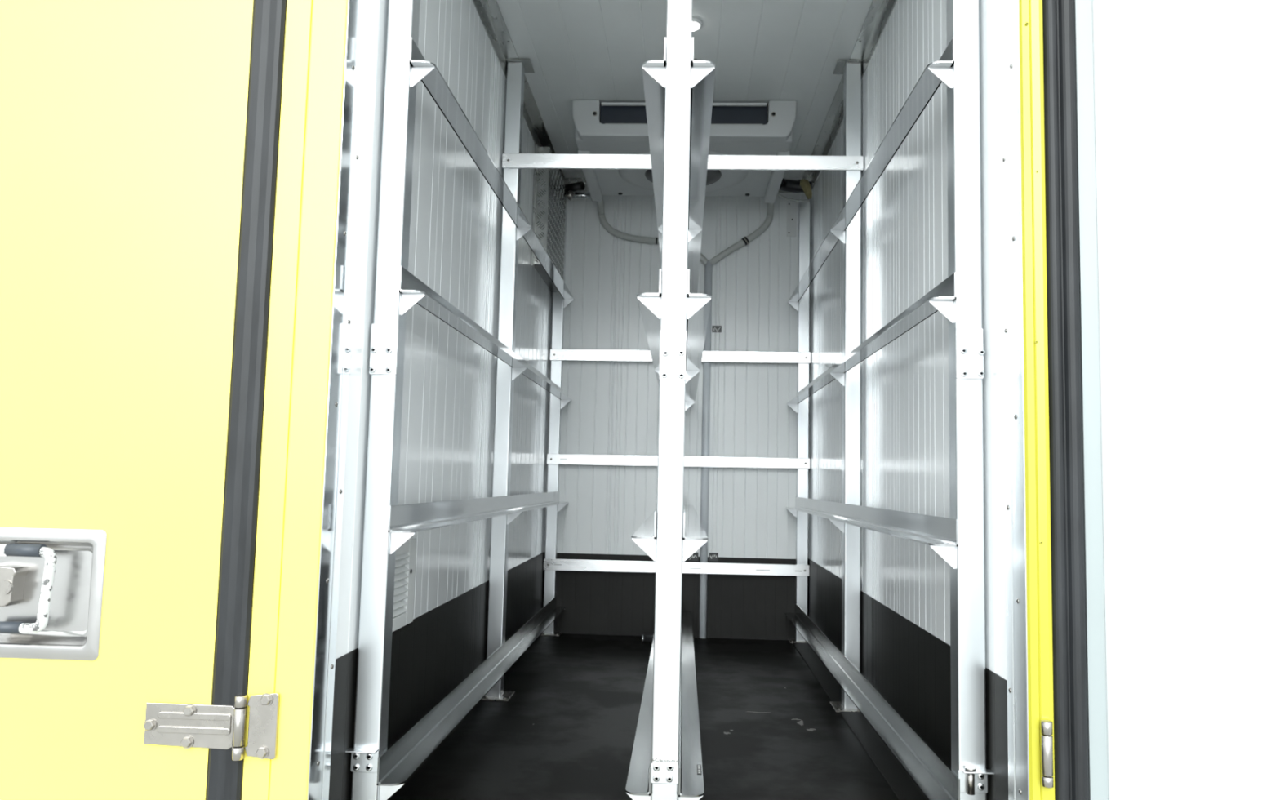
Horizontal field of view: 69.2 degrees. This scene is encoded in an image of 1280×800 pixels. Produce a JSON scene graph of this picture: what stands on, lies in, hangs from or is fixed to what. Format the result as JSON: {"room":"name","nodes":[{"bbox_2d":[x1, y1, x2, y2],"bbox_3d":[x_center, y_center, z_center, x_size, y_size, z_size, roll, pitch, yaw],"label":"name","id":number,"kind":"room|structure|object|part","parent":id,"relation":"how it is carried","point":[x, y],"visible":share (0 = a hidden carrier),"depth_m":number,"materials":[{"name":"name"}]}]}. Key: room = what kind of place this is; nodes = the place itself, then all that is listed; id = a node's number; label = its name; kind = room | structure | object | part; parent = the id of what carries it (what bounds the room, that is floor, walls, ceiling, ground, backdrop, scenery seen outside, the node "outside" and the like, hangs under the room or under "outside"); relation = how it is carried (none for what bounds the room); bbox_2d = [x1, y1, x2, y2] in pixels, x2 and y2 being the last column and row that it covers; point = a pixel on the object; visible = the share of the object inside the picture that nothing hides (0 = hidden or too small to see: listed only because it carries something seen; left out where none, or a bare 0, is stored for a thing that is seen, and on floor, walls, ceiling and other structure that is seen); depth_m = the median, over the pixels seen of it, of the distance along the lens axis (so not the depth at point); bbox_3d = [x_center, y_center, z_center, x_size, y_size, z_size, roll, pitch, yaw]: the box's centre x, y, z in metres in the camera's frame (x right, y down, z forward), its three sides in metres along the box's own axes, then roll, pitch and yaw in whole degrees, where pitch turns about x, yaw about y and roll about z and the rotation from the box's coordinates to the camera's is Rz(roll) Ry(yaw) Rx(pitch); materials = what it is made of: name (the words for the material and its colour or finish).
{"room":"cargo space","nodes":[
{"label":"cargo space","id":0,"kind":"room"},
{"bbox_2d":[335,0,552,658],"bbox_3d":[-0.506,-0.102,2.952,0.070,2.162,2.663,1,-5,3],"label":"wall","id":1,"kind":"structure","parent":0,"point":[446,448],"depth_m":2.40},
{"bbox_2d":[0,0,287,799],"bbox_3d":[-1.227,-0.228,1.658,1.286,2.260,0.070,1,-5,3],"label":"door","id":2,"kind":"structure","parent":1,"relation":"in","point":[140,139],"depth_m":1.61,"materials":[{"name":"yellow paint"}]},
{"bbox_3d":[-1.057,0.323,1.582,0.122,0.150,0.018,1,-5,6],"label":"handle rod","id":3,"kind":"part","parent":2,"relation":"part of","materials":[{"name":"silver metal"}]},
{"bbox_2d":[241,0,348,799],"bbox_3d":[-0.585,-0.213,1.663,0.112,2.260,0.100,1,-5,3],"label":"door frame","id":4,"kind":"structure","parent":1,"relation":"attached to","point":[298,608],"depth_m":1.60,"materials":[{"name":"yellow paint"}]},
{"bbox_2d":[307,0,368,799],"bbox_3d":[-0.527,-0.213,1.658,0.005,2.062,0.089,1,-5,3],"label":"trim","id":5,"kind":"structure","parent":1,"relation":"attached to","point":[352,117],"depth_m":1.64,"materials":[{"name":"metal"}]},
{"bbox_2d":[391,537,416,632],"bbox_3d":[-0.518,0.396,1.978,0.014,0.186,0.238,1,-5,3],"label":"air vent","id":6,"kind":"object","parent":1,"relation":"in","point":[405,559],"visible":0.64,"depth_m":2.02,"materials":[{"name":"white plastic"}]},
{"bbox_2d":[328,551,544,799],"bbox_3d":[-0.489,0.748,2.885,0.002,0.357,2.525,1,-5,3],"label":"baseboard","id":7,"kind":"structure","parent":1,"relation":"attached to","point":[433,653],"depth_m":2.27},
{"bbox_2d":[471,0,565,181],"bbox_3d":[-0.423,-1.101,3.066,0.048,0.048,2.554,1,-5,3],"label":"trim","id":8,"kind":"structure","parent":1,"relation":"attached to","point":[489,12],"depth_m":2.99,"materials":[{"name":"metal"}]},
{"bbox_2d":[530,143,565,291],"bbox_3d":[-0.382,-0.750,3.949,0.059,0.494,0.556,1,-5,3],"label":"box","id":9,"kind":"object","parent":1,"relation":"attached to","point":[548,212],"visible":0.82,"depth_m":3.77,"materials":[{"name":"metal"}]},
{"bbox_2d":[564,181,591,200],"bbox_3d":[-0.271,-0.942,4.194,0.168,0.078,0.075,1,-5,3],"label":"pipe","id":10,"kind":"object","parent":9,"relation":"attached to","point":[570,188],"visible":0.79,"depth_m":4.19,"materials":[{"name":"metal"}]},
{"bbox_2d":[389,633,898,799],"bbox_3d":[0.091,0.963,2.802,1.176,0.061,2.603,1,-5,3],"label":"floor","id":11,"kind":"structure","parent":0,"point":[769,729],"depth_m":2.54,"materials":[{"name":"black rubber"}]},
{"bbox_2d":[345,0,574,799],"bbox_3d":[-0.416,-0.095,2.986,0.104,2.058,2.460,1,-5,3],"label":"shelf rack","id":12,"kind":"object","parent":11,"relation":"on","point":[378,771],"visible":1,"depth_m":1.87,"materials":[{"name":"metal"}]},
{"bbox_3d":[-0.514,0.668,1.713,0.057,0.042,0.022,1,-5,3],"label":"latch plate","id":13,"kind":"part","parent":12,"relation":"part of","materials":[{"name":"metal"}]},
{"bbox_3d":[-0.493,-0.098,1.787,0.053,0.099,0.004,1,-5,3],"label":"splice plate","id":14,"kind":"part","parent":12,"relation":"part of","materials":[{"name":"metal"}]},
{"bbox_3d":[-0.489,-0.198,1.823,0.050,2.053,0.050,1,-5,3],"label":"upright post","id":15,"kind":"part","parent":12,"relation":"part of","materials":[{"name":"metal"}]},
{"bbox_3d":[-0.407,0.791,2.921,0.047,0.050,2.430,1,-5,3],"label":"support rail","id":16,"kind":"part","parent":12,"relation":"part of","materials":[{"name":"metal"}]},
{"bbox_3d":[-0.397,0.330,2.961,0.047,0.050,2.430,1,-5,3],"label":"support rail","id":17,"kind":"part","parent":12,"relation":"part of","materials":[{"name":"metal"}]},
{"bbox_3d":[-0.386,-0.128,3.000,0.047,0.050,2.430,1,-5,3],"label":"support rail","id":18,"kind":"part","parent":12,"relation":"part of","materials":[{"name":"metal"}]},
{"bbox_3d":[-0.376,-0.586,3.039,0.047,0.050,2.430,1,-5,3],"label":"support rail","id":19,"kind":"part","parent":12,"relation":"part of","materials":[{"name":"metal"}]},
{"bbox_3d":[-0.444,0.927,2.916,0.082,0.009,0.120,1,-5,3],"label":"foot plate","id":20,"kind":"part","parent":12,"relation":"part of","materials":[{"name":"silver metal"}]},
{"bbox_3d":[-0.436,-0.095,3.005,0.050,2.053,0.050,1,-5,3],"label":"upright post","id":21,"kind":"part","parent":12,"relation":"part of","materials":[{"name":"metal"}]},
{"bbox_3d":[-0.400,-1.116,3.100,0.081,0.004,0.098,1,-5,3],"label":"ceiling plate","id":22,"kind":"part","parent":12,"relation":"part of","materials":[{"name":"metal"}]},
{"bbox_3d":[-0.391,1.029,4.087,0.082,0.009,0.071,1,-5,3],"label":"foot plate","id":23,"kind":"part","parent":12,"relation":"part of","materials":[{"name":"silver metal"}]},
{"bbox_3d":[-0.383,0.058,4.189,0.050,1.953,0.036,1,-5,3],"label":"upright post","id":24,"kind":"part","parent":12,"relation":"part of","materials":[{"name":"metal"}]},
{"bbox_2d":[641,635,653,643],"bbox_3d":[0.056,1.013,3.929,0.096,0.034,0.034,1,-5,3],"label":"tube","id":25,"kind":"object","parent":11,"relation":"on","point":[645,638],"visible":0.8,"depth_m":3.92,"materials":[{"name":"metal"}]},
{"bbox_2d":[625,0,715,799],"bbox_3d":[0.118,-0.088,2.948,0.145,2.061,2.434,1,-5,3],"label":"shelf rack","id":26,"kind":"object","parent":11,"relation":"on","point":[678,88],"visible":1,"depth_m":1.79,"materials":[{"name":"metal"}]},
{"bbox_3d":[0.051,0.799,2.887,0.047,0.050,2.404,1,-5,3],"label":"support rail","id":27,"kind":"part","parent":26,"relation":"part of","materials":[{"name":"metal"}]},
{"bbox_3d":[0.061,0.338,2.926,0.047,0.050,2.404,1,-5,3],"label":"support rail","id":28,"kind":"part","parent":26,"relation":"part of","materials":[{"name":"metal"}]},
{"bbox_3d":[0.071,-0.121,2.966,0.047,0.050,2.404,1,-5,3],"label":"support rail","id":29,"kind":"part","parent":26,"relation":"part of","materials":[{"name":"metal"}]},
{"bbox_3d":[0.081,-0.578,3.005,0.047,0.050,2.404,1,-5,3],"label":"support rail","id":30,"kind":"part","parent":26,"relation":"part of","materials":[{"name":"metal"}]},
{"bbox_3d":[0.045,0.682,1.695,0.052,0.036,0.004,1,-5,3],"label":"latch plate","id":31,"kind":"part","parent":26,"relation":"part of","materials":[{"name":"metal"}]},
{"bbox_3d":[0.066,-0.188,1.797,0.050,2.053,0.050,1,-5,3],"label":"upright post","id":32,"kind":"part","parent":26,"relation":"part of","materials":[{"name":"metal"}]},
{"bbox_3d":[0.062,-0.085,1.761,0.050,0.096,0.004,1,-5,3],"label":"splice plate","id":33,"kind":"part","parent":26,"relation":"part of","materials":[{"name":"metal"}]},
{"bbox_2d":[543,558,809,576],"bbox_3d":[0.157,0.737,4.081,1.168,0.053,0.012,1,-5,3],"label":"crossbar","id":34,"kind":"object","parent":26,"relation":"attached to","point":[549,564],"visible":0.97,"depth_m":4.07,"materials":[{"name":"metal"}]},
{"bbox_2d":[546,453,809,468],"bbox_3d":[0.167,0.272,4.121,1.168,0.051,0.012,1,-5,3],"label":"crossbar","id":35,"kind":"object","parent":26,"relation":"attached to","point":[552,459],"visible":0.97,"depth_m":4.11,"materials":[{"name":"metal"}]},
{"bbox_2d":[550,349,810,363],"bbox_3d":[0.177,-0.196,4.161,1.168,0.055,0.012,1,-5,3],"label":"crossbar","id":36,"kind":"object","parent":26,"relation":"attached to","point":[555,354],"visible":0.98,"depth_m":4.15,"materials":[{"name":"metal"}]},
{"bbox_2d":[502,153,863,170],"bbox_3d":[0.134,-0.772,3.007,1.168,0.048,0.012,1,-5,3],"label":"crossbar","id":37,"kind":"object","parent":26,"relation":"attached to","point":[523,161],"visible":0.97,"depth_m":3.00,"materials":[{"name":"metal"}]},
{"bbox_3d":[0.148,0.800,2.882,0.047,0.050,2.404,1,-5,3],"label":"support rail","id":38,"kind":"part","parent":26,"relation":"part of","materials":[{"name":"metal"}]},
{"bbox_3d":[0.158,0.339,2.922,0.047,0.050,2.404,1,-5,3],"label":"support rail","id":39,"kind":"part","parent":26,"relation":"part of","materials":[{"name":"metal"}]},
{"bbox_3d":[0.168,-0.119,2.961,0.047,0.050,2.404,1,-5,3],"label":"support rail","id":40,"kind":"part","parent":26,"relation":"part of","materials":[{"name":"metal"}]},
{"bbox_2d":[696,764,702,774],"bbox_3d":[0.117,0.731,1.835,0.009,0.001,0.060,1,-5,3],"label":"sticker","id":41,"kind":"object","parent":26,"relation":"attached to","point":[699,766],"visible":1,"depth_m":1.83,"materials":[{"name":"white plastic"}]},
{"bbox_3d":[0.178,-0.577,3.001,0.047,0.050,2.404,1,-5,3],"label":"support rail","id":42,"kind":"part","parent":26,"relation":"part of","materials":[{"name":"metal"}]},
{"bbox_2d":[792,642,928,799],"bbox_3d":[0.641,0.946,2.820,0.075,0.003,2.515,1,-5,3],"label":"edging","id":43,"kind":"object","parent":11,"relation":"on","point":[902,784],"visible":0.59,"depth_m":2.49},
{"bbox_2d":[784,0,994,799],"bbox_3d":[0.653,-0.076,2.936,0.106,2.058,2.460,1,-5,3],"label":"shelf rack","id":44,"kind":"object","parent":11,"relation":"on","point":[958,539],"visible":1,"depth_m":1.82,"materials":[{"name":"metal"}]},
{"bbox_3d":[0.690,1.048,4.036,0.082,0.009,0.071,1,-5,3],"label":"foot plate","id":45,"kind":"part","parent":44,"relation":"part of","materials":[{"name":"silver metal"}]},
{"bbox_3d":[0.726,0.078,4.137,0.050,1.953,0.036,1,-5,3],"label":"upright post","id":46,"kind":"part","parent":44,"relation":"part of","materials":[{"name":"metal"}]},
{"bbox_3d":[0.637,0.947,2.865,0.082,0.009,0.120,1,-5,3],"label":"foot plate","id":47,"kind":"part","parent":44,"relation":"part of","materials":[{"name":"silver metal"}]},
{"bbox_3d":[0.682,-1.096,3.055,0.077,0.004,0.098,1,-5,3],"label":"ceiling plate","id":48,"kind":"part","parent":44,"relation":"part of","materials":[{"name":"metal"}]},
{"bbox_3d":[0.674,-0.075,2.953,0.050,2.053,0.050,1,-5,3],"label":"upright post","id":49,"kind":"part","parent":44,"relation":"part of","materials":[{"name":"metal"}]},
{"bbox_3d":[0.635,-0.567,2.992,0.047,0.050,2.430,1,-5,3],"label":"support rail","id":50,"kind":"part","parent":44,"relation":"part of","materials":[{"name":"metal"}]},
{"bbox_3d":[0.615,0.349,2.913,0.047,0.050,2.430,1,-5,3],"label":"support rail","id":51,"kind":"part","parent":44,"relation":"part of","materials":[{"name":"metal"}]},
{"bbox_3d":[0.625,-0.110,2.953,0.047,0.050,2.430,1,-5,3],"label":"support rail","id":52,"kind":"part","parent":44,"relation":"part of","materials":[{"name":"metal"}]},
{"bbox_3d":[0.605,0.810,2.873,0.047,0.050,2.430,1,-5,3],"label":"support rail","id":53,"kind":"part","parent":44,"relation":"part of","materials":[{"name":"metal"}]},
{"bbox_3d":[0.620,-0.178,1.771,0.050,2.053,0.050,1,-5,3],"label":"upright post","id":54,"kind":"part","parent":44,"relation":"part of","materials":[{"name":"metal"}]},
{"bbox_3d":[0.617,-0.087,1.736,0.050,0.096,0.004,1,-5,3],"label":"splice plate","id":55,"kind":"part","parent":44,"relation":"part of","materials":[{"name":"metal"}]},
{"bbox_3d":[0.603,0.685,1.661,0.060,0.042,0.022,1,-5,3],"label":"latch plate","id":56,"kind":"part","parent":44,"relation":"part of","materials":[{"name":"metal"}]},
{"bbox_2d":[542,191,810,602],"bbox_3d":[0.175,0.022,4.218,1.176,2.162,0.060,1,-5,3],"label":"wall","id":57,"kind":"structure","parent":0,"point":[613,407],"depth_m":4.20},
{"bbox_2d":[542,552,808,639],"bbox_3d":[0.155,0.871,4.114,1.172,0.353,0.002,1,-5,3],"label":"baseboard","id":58,"kind":"structure","parent":57,"relation":"attached to","point":[740,606],"depth_m":4.11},
{"bbox_2d":[564,177,800,192],"bbox_3d":[0.195,-0.985,4.252,1.170,0.048,0.045,1,-5,3],"label":"trim","id":59,"kind":"structure","parent":57,"relation":"attached to","point":[568,180],"depth_m":4.28,"materials":[{"name":"metal"}]},
{"bbox_2d":[596,199,773,638],"bbox_3d":[0.183,0.069,4.093,0.801,1.944,0.181,1,-5,3],"label":"drain pipe","id":60,"kind":"object","parent":57,"relation":"attached to","point":[708,264],"visible":0.83,"depth_m":4.16,"materials":[{"name":"plastic"}]},
{"bbox_2d":[685,552,697,560],"bbox_3d":[0.230,0.696,4.125,0.058,0.037,0.001,1,-5,3],"label":"sticker","id":61,"kind":"object","parent":57,"relation":"attached to","point":[694,557],"visible":0.6,"depth_m":4.12,"materials":[{"name":"black plastic"}]},
{"bbox_2d":[709,552,718,561],"bbox_3d":[0.327,0.697,4.120,0.040,0.037,0.001,1,-5,3],"label":"sticker","id":62,"kind":"object","parent":57,"relation":"attached to","point":[713,557],"visible":1,"depth_m":4.12,"materials":[{"name":"black plastic"}]},
{"bbox_2d":[711,325,721,332],"bbox_3d":[0.349,-0.322,4.210,0.042,0.030,0.001,1,-5,3],"label":"sticker","id":63,"kind":"object","parent":57,"relation":"attached to","point":[714,328],"visible":1,"depth_m":4.21,"materials":[{"name":"grey paper"}]},
{"bbox_2d":[786,200,796,236],"bbox_3d":[0.692,-0.828,4.235,0.044,0.166,0.006,1,-5,3],"label":"plate","id":64,"kind":"object","parent":57,"relation":"attached to","point":[791,205],"visible":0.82,"depth_m":4.23,"materials":[{"name":"grey metal"}]},
{"bbox_2d":[496,0,872,179],"bbox_3d":[0.138,-1.149,2.984,1.176,0.060,2.603,1,-5,3],"label":"ceiling","id":65,"kind":"structure","parent":0,"point":[761,51],"depth_m":2.96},
{"bbox_2d":[572,99,796,203],"bbox_3d":[0.174,-0.976,3.715,0.812,0.156,0.750,1,-5,3],"label":"refrigeration unit","id":66,"kind":"object","parent":65,"relation":"attached to","point":[606,127],"visible":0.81,"depth_m":3.40,"materials":[{"name":"plastic"}]},
{"bbox_3d":[0.159,-1.072,3.364,0.599,0.009,0.012,1,-5,3],"label":"slot rail","id":67,"kind":"part","parent":66,"relation":"part of","materials":[{"name":"white plastic"}]},
{"bbox_2d":[777,177,812,202],"bbox_3d":[0.669,-0.917,4.089,0.171,0.096,0.150,1,-5,3],"label":"duct","id":68,"kind":"object","parent":66,"relation":"attached to","point":[803,186],"visible":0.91,"depth_m":4.04,"materials":[{"name":"black plastic"}]},
{"bbox_2d":[692,17,702,31],"bbox_3d":[0.151,-1.129,2.794,0.072,0.012,0.072,1,-5,3],"label":"recessed light","id":69,"kind":"object","parent":65,"relation":"in","point":[696,23],"visible":0.44,"depth_m":2.78,"materials":[{"name":"white plastic"}]},
{"bbox_2d":[808,0,1007,680],"bbox_3d":[0.738,-0.079,2.894,0.070,2.162,2.663,1,-5,3],"label":"wall","id":70,"kind":"structure","parent":0,"point":[904,426],"depth_m":2.33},
{"bbox_2d":[801,0,897,191],"bbox_3d":[0.702,-1.080,3.013,0.048,0.048,2.554,1,-5,3],"label":"trim","id":71,"kind":"structure","parent":70,"relation":"attached to","point":[879,12],"depth_m":2.98,"materials":[{"name":"metal"}]},
{"bbox_2d":[808,558,1008,799],"bbox_3d":[0.684,0.770,2.829,0.002,0.357,2.525,1,-5,3],"label":"baseboard","id":72,"kind":"structure","parent":70,"relation":"attached to","point":[909,666],"depth_m":2.23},
{"bbox_2d":[999,0,1029,799],"bbox_3d":[0.642,-0.192,1.603,0.005,2.062,0.089,1,-5,3],"label":"trim","id":73,"kind":"structure","parent":70,"relation":"attached to","point":[1010,103],"depth_m":1.58,"materials":[{"name":"silver metal"}]},
{"bbox_2d":[1018,0,1054,799],"bbox_3d":[0.664,-0.191,1.600,0.039,2.260,0.108,1,-5,3],"label":"door frame","id":74,"kind":"structure","parent":70,"relation":"attached to","point":[1036,397],"depth_m":1.53,"materials":[{"name":"yellow paint"}]},
{"bbox_2d":[1040,0,1279,799],"bbox_3d":[1.233,-0.184,1.537,1.158,2.240,0.074,1,-5,3],"label":"door","id":75,"kind":"structure","parent":70,"relation":"in","point":[1162,117],"depth_m":1.51,"materials":[{"name":"white paint"}]}
]}

